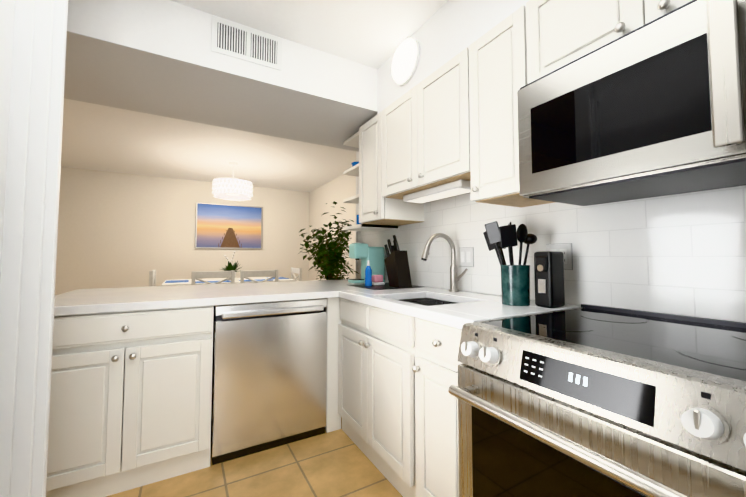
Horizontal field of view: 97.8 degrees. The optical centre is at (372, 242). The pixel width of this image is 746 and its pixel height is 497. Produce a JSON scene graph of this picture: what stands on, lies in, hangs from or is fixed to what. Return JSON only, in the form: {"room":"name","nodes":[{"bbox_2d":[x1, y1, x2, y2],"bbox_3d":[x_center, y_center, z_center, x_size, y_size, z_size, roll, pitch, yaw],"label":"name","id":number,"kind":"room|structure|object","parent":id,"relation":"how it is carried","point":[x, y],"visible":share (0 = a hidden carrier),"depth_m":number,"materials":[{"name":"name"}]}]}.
{"room":"kitchen","nodes":[
{"label":"kitchen","id":0,"kind":"room"},
{"bbox_2d":[0,0,15,283],"bbox_3d":[-0.301,-0.158,-0.394,0.120,2.434,2.820,2,-3,-30],"label":"wall","id":1,"kind":"structure","parent":0,"point":[7,13],"depth_m":0.81,"materials":[{"name":"paint"}]},
{"bbox_2d":[55,167,308,295],"bbox_3d":[-3.261,0.126,5.672,4.800,2.434,0.100,2,-3,-30],"label":"wall","id":2,"kind":"structure","parent":0,"point":[118,230],"depth_m":5.38,"materials":[{"name":"paint"}]},
{"bbox_2d":[195,202,262,248],"bbox_3d":[-2.619,-0.286,5.981,1.130,0.815,0.030,2,-3,-30],"label":"framed art","id":3,"kind":"object","parent":2,"relation":"attached to","point":[223,226],"visible":0.98,"depth_m":5.96,"materials":[{"name":"multicoloured paper"}]},
{"bbox_2d":[64,31,376,151],"bbox_3d":[-1.538,-0.959,1.933,3.815,0.002,0.860,2,-3,-30],"label":"ceiling","id":4,"kind":"structure","parent":0,"point":[104,73],"depth_m":2.12,"materials":[{"name":"paint"}]},
{"bbox_2d":[67,0,376,110],"bbox_3d":[-1.538,-1.113,1.940,3.815,0.307,0.862,2,-3,-30],"label":"soffit","id":5,"kind":"structure","parent":0,"point":[173,29],"depth_m":1.78,"materials":[{"name":"paint"}]},
{"bbox_2d":[211,16,281,70],"bbox_3d":[-0.728,-1.158,1.903,0.390,0.203,0.008,2,-3,-30],"label":"air vent grille","id":6,"kind":"object","parent":5,"relation":"attached to","point":[232,39],"visible":1,"depth_m":1.89,"materials":[{"name":"metal"}]},
{"bbox_2d":[106,417,402,496],"bbox_3d":[-1.268,1.229,2.148,4.800,0.100,8.300,2,-3,-30],"label":"floor","id":7,"kind":"structure","parent":0,"point":[337,463],"depth_m":1.60,"materials":[{"name":"tile"}]},
{"bbox_2d":[46,306,213,496],"bbox_3d":[-1.292,0.747,1.747,0.735,0.826,0.662,2,-3,-30],"label":"base cabinet","id":8,"kind":"object","parent":7,"relation":"on","point":[130,399],"visible":0.81,"depth_m":1.50,"materials":[{"name":"paint"}]},
{"bbox_2d":[54,279,388,315],"bbox_3d":[-0.800,0.337,2.265,2.125,0.040,0.978,2,-3,-30],"label":"countertop","id":9,"kind":"structure","parent":8,"relation":"on","point":[98,300],"depth_m":1.85,"materials":[{"name":"stone"}]},
{"bbox_2d":[348,243,384,282],"bbox_3d":[-0.054,0.173,2.752,0.295,0.331,0.120,2,-3,-30],"label":"coffee maker","id":10,"kind":"object","parent":9,"relation":"on","point":[363,252],"visible":0.88,"depth_m":2.71,"materials":[{"name":"teal plastic"}]},
{"bbox_2d":[349,283,422,289],"bbox_3d":[0.082,0.320,2.387,0.405,0.003,0.425,2,-3,-30],"label":"drying mat","id":11,"kind":"object","parent":9,"relation":"on","point":[380,287],"visible":0.6,"depth_m":2.31,"materials":[{"name":"black plastic"}]},
{"bbox_2d":[365,260,371,285],"bbox_3d":[-0.033,0.225,2.386,0.052,0.185,0.052,2,-3,-30],"label":"soap bottle","id":12,"kind":"object","parent":11,"relation":"on","point":[368,275],"visible":1,"depth_m":2.37,"materials":[{"name":"blue plastic"}]},
{"bbox_2d":[372,275,384,284],"bbox_3d":[0.034,0.283,2.451,0.085,0.075,0.070,2,-3,-30],"label":"sponge holder","id":13,"kind":"object","parent":11,"relation":"on","point":[377,279],"visible":0.94,"depth_m":2.42,"materials":[{"name":"white plastic"}]},
{"bbox_2d":[384,235,411,287],"bbox_3d":[0.171,0.131,2.346,0.110,0.370,0.220,2,-3,-30],"label":"knife block","id":14,"kind":"object","parent":11,"relation":"on","point":[397,267],"visible":1,"depth_m":2.29,"materials":[{"name":"brown wood"}]},
{"bbox_2d":[149,270,155,286],"bbox_3d":[-2.988,0.809,4.030,0.450,0.915,0.480,2,-3,-30],"label":"chair","id":15,"kind":"object","parent":7,"relation":"on","point":[152,277],"visible":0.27,"depth_m":3.95,"materials":[{"name":"paint"}]},
{"bbox_2d":[191,270,234,284],"bbox_3d":[-1.837,0.797,3.764,0.480,0.915,0.450,2,-3,-30],"label":"chair","id":16,"kind":"object","parent":7,"relation":"on","point":[196,275],"visible":0.21,"depth_m":3.94,"materials":[{"name":"paint"}]},
{"bbox_2d":[161,277,295,285],"bbox_3d":[-2.013,0.913,4.587,1.600,0.760,0.920,2,-3,-30],"label":"dining table","id":17,"kind":"object","parent":7,"relation":"on","point":[214,279],"visible":0.17,"depth_m":4.48,"materials":[{"name":"paint"}]},
{"bbox_2d":[165,280,188,282],"bbox_3d":[-2.576,0.515,4.281,0.260,0.004,0.400,2,-3,-30],"label":"placemat","id":18,"kind":"object","parent":17,"relation":"on","point":[173,281],"depth_m":4.23,"materials":[{"name":"blue fabric"}]},
{"bbox_2d":[195,280,230,282],"bbox_3d":[-2.080,0.512,4.220,0.420,0.004,0.280,2,-3,-30],"label":"placemat","id":19,"kind":"object","parent":17,"relation":"on","point":[226,280],"depth_m":4.23,"materials":[{"name":"blue fabric"}]},
{"bbox_2d":[220,251,241,279],"bbox_3d":[-2.000,0.326,4.590,0.319,0.411,0.319,2,-3,-30],"label":"potted plant","id":20,"kind":"object","parent":17,"relation":"on","point":[229,267],"visible":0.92,"depth_m":4.58,"materials":[{"name":"plant"}]},
{"bbox_2d":[239,279,272,280],"bbox_3d":[-1.612,0.525,4.489,0.420,0.004,0.280,2,-3,-30],"label":"placemat","id":21,"kind":"object","parent":17,"relation":"on","point":[255,279],"depth_m":4.44,"materials":[{"name":"blue fabric"}]},
{"bbox_2d":[240,270,278,282],"bbox_3d":[-1.369,0.809,4.032,0.480,0.915,0.450,2,-3,-30],"label":"chair","id":22,"kind":"object","parent":7,"relation":"on","point":[254,273],"visible":0.25,"depth_m":4.20,"materials":[{"name":"paint"}]},
{"bbox_2d":[211,298,326,464],"bbox_3d":[-0.698,0.765,2.095,0.629,0.822,0.610,2,-3,-30],"label":"dishwasher","id":23,"kind":"object","parent":7,"relation":"on","point":[269,377],"visible":0.92,"depth_m":1.82,"materials":[{"name":"silver metal"}]},
{"bbox_2d":[291,267,301,280],"bbox_3d":[-1.020,0.862,5.160,0.450,0.915,0.480,2,-3,-30],"label":"chair","id":24,"kind":"object","parent":7,"relation":"on","point":[296,270],"visible":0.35,"depth_m":5.03,"materials":[{"name":"paint"}]},
{"bbox_2d":[299,201,358,279],"bbox_3d":[-0.468,0.407,3.238,0.555,1.644,0.721,2,-3,-30],"label":"ficus tree","id":25,"kind":"object","parent":7,"relation":"on","point":[328,260],"visible":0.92,"depth_m":3.19,"materials":[{"name":"green plant"}]},
{"bbox_2d":[325,297,341,432],"bbox_3d":[-0.391,0.773,2.300,0.097,0.826,0.600,2,-3,-30],"label":"base cabinet","id":26,"kind":"object","parent":7,"relation":"on","point":[333,322],"visible":0.23,"depth_m":2.04,"materials":[{"name":"paint"}]},
{"bbox_2d":[338,298,448,496],"bbox_3d":[0.243,0.753,1.873,0.698,0.826,0.763,2,-3,-30],"label":"base cabinet","id":27,"kind":"object","parent":7,"relation":"on","point":[376,376],"visible":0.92,"depth_m":1.61,"materials":[{"name":"paint"}]},
{"bbox_2d":[338,285,580,328],"bbox_3d":[0.355,0.311,1.717,0.669,0.040,1.080,2,-3,-30],"label":"countertop","id":28,"kind":"structure","parent":27,"relation":"on","point":[468,307],"depth_m":1.46,"materials":[{"name":"stone"}]},
{"bbox_2d":[400,298,454,305],"bbox_3d":[0.284,0.420,1.711,0.406,0.174,0.504,2,-3,-30],"label":"sink basin","id":29,"kind":"object","parent":28,"relation":"in","point":[426,301],"visible":0.02,"depth_m":1.97,"materials":[{"name":"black metal"}]},
{"bbox_2d":[421,233,467,291],"bbox_3d":[0.425,0.120,1.925,0.279,0.358,0.146,2,-3,-30],"label":"faucet","id":30,"kind":"object","parent":28,"relation":"on","point":[454,278],"visible":1,"depth_m":1.99,"materials":[{"name":"silver metal"}]},
{"bbox_2d":[483,221,536,305],"bbox_3d":[0.609,0.090,1.500,0.218,0.380,0.210,2,-3,-30],"label":"utensil crock","id":31,"kind":"object","parent":28,"relation":"on","point":[515,285],"visible":1,"depth_m":1.43,"materials":[{"name":"ceramic"}]},
{"bbox_2d":[534,251,564,307],"bbox_3d":[0.752,0.157,1.394,0.118,0.235,0.078,2,-3,-30],"label":"can opener","id":32,"kind":"object","parent":28,"relation":"on","point":[549,278],"visible":1,"depth_m":1.36,"materials":[{"name":"black plastic"}]},
{"bbox_2d":[412,318,461,496],"bbox_3d":[0.525,0.730,1.383,0.698,0.826,0.362,2,-3,-30],"label":"base cabinet","id":33,"kind":"object","parent":7,"relation":"on","point":[435,368],"visible":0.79,"depth_m":1.25,"materials":[{"name":"paint"}]},
{"bbox_2d":[448,304,745,496],"bbox_3d":[0.743,0.680,0.858,0.830,0.876,0.758,2,-3,-30],"label":"range","id":34,"kind":"object","parent":7,"relation":"on","point":[585,400],"visible":1,"depth_m":0.73,"materials":[{"name":"silver metal"}]},
{"bbox_2d":[61,0,447,191],"bbox_3d":[-1.268,-1.302,2.267,4.800,0.100,8.300,2,-3,-30],"label":"ceiling","id":35,"kind":"structure","parent":0,"point":[374,34],"depth_m":3.51,"materials":[{"name":"paint"}]},
{"bbox_2d":[212,162,252,199],"bbox_3d":[-2.005,-0.892,4.664,0.538,0.493,0.538,2,-3,-30],"label":"chandelier","id":36,"kind":"object","parent":35,"relation":"hanging from","point":[228,188],"visible":1,"depth_m":4.49,"materials":[{"name":"white fabric"}]},
{"bbox_2d":[308,175,355,326],"bbox_3d":[-0.438,0.107,5.276,0.100,2.434,3.600,2,-3,-30],"label":"wall","id":37,"kind":"structure","parent":0,"point":[339,189],"depth_m":5.65,"materials":[{"name":"paint"}]},
{"bbox_2d":[377,0,528,113],"bbox_3d":[0.668,-1.110,1.583,0.345,0.348,1.953,2,-3,-30],"label":"wall","id":38,"kind":"structure","parent":0,"point":[447,31],"depth_m":1.73,"materials":[{"name":"paint"}]},
{"bbox_2d":[392,37,419,85],"bbox_3d":[0.196,-1.121,2.020,0.100,0.270,0.270,2,-3,-30],"label":"sconce","id":39,"kind":"object","parent":38,"relation":"attached to","point":[406,58],"visible":1,"depth_m":1.96,"materials":[{"name":"white plastic"}]},
{"bbox_2d":[356,151,580,305],"bbox_3d":[1.011,-0.075,1.384,0.100,2.434,4.600,2,-3,-30],"label":"wall","id":40,"kind":"structure","parent":0,"point":[358,240],"depth_m":3.31,"materials":[{"name":"paint"}]},
{"bbox_2d":[343,131,397,231],"bbox_3d":[-0.025,-0.492,2.759,0.342,0.772,0.351,2,-3,-30],"label":"open shelf","id":41,"kind":"object","parent":40,"relation":"attached to","point":[352,141],"visible":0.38,"depth_m":2.71,"materials":[{"name":"paint"}]},
{"bbox_2d":[359,111,423,225],"bbox_3d":[0.120,-0.519,2.444,0.404,0.747,0.336,2,-3,-30],"label":"upper cabinet","id":42,"kind":"object","parent":40,"relation":"attached to","point":[376,207],"visible":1,"depth_m":2.33,"materials":[{"name":"paint"}]},
{"bbox_2d":[382,47,470,199],"bbox_3d":[0.401,-0.615,1.959,0.404,0.600,0.785,2,-3,-30],"label":"upper cabinet","id":43,"kind":"object","parent":40,"relation":"attached to","point":[426,133],"visible":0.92,"depth_m":1.78,"materials":[{"name":"paint"}]},
{"bbox_2d":[403,179,470,203],"bbox_3d":[0.388,-0.292,1.937,0.150,0.044,0.520,2,-3,-30],"label":"under-cabinet light","id":44,"kind":"object","parent":43,"relation":"attached to","point":[454,188],"visible":0.79,"depth_m":1.86,"materials":[{"name":"white plastic"}]},
{"bbox_2d":[362,192,582,304],"bbox_3d":[0.408,0.002,2.322,0.008,0.632,2.050,2,-3,-30],"label":"tile backsplash","id":45,"kind":"structure","parent":40,"relation":"attached to","point":[461,220],"depth_m":1.94,"materials":[{"name":"white tile"}]},
{"bbox_2d":[459,247,473,266],"bbox_3d":[0.573,0.092,2.010,0.011,0.120,0.120,2,-3,-30],"label":"switch plate","id":46,"kind":"object","parent":45,"relation":"attached to","point":[466,256],"visible":1,"depth_m":2.00,"materials":[{"name":"white plastic"}]},
{"bbox_2d":[546,243,572,269],"bbox_3d":[0.862,0.066,1.510,0.009,0.120,0.120,2,-3,-30],"label":"electrical outlet plate","id":47,"kind":"object","parent":45,"relation":"attached to","point":[565,249],"visible":0.48,"depth_m":1.48,"materials":[{"name":"white plastic"}]},
{"bbox_2d":[469,5,554,206],"bbox_3d":[0.672,-0.564,1.485,0.404,0.747,0.296,2,-3,-30],"label":"upper cabinet","id":48,"kind":"object","parent":40,"relation":"attached to","point":[498,80],"visible":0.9,"depth_m":1.40,"materials":[{"name":"paint"}]},
{"bbox_2d":[526,0,691,83],"bbox_3d":[0.935,-0.778,1.036,0.404,0.362,0.754,2,-3,-30],"label":"upper cabinet","id":49,"kind":"object","parent":40,"relation":"attached to","point":[560,33],"visible":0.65,"depth_m":1.11,"materials":[{"name":"paint"}]},
{"bbox_2d":[517,0,745,205],"bbox_3d":[0.901,-0.385,0.999,0.483,0.420,0.754,2,-3,-30],"label":"microwave","id":50,"kind":"object","parent":49,"relation":"attached to","point":[656,107],"visible":1,"depth_m":0.91,"materials":[{"name":"silver metal"}]},
{"bbox_2d":[580,185,745,322],"bbox_3d":[1.109,-0.031,1.102,0.008,1.120,0.764,2,-3,-30],"label":"backsplash","id":51,"kind":"structure","parent":40,"relation":"attached to","point":[683,254],"depth_m":1.17,"materials":[{"name":"tile"}]},
{"bbox_3d":[-1.816,-0.120,0.419,2.065,2.434,0.100,2,-3,-30],"label":"wall","id":52,"kind":"structure","parent":0,"visible":0},
{"bbox_2d":[0,0,67,496],"bbox_3d":[-0.913,0.017,0.852,0.118,2.200,0.037,2,-3,-30],"label":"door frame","id":53,"kind":"structure","parent":52,"relation":"attached to","point":[28,265],"depth_m":0.85,"materials":[{"name":"paint"}]}
]}

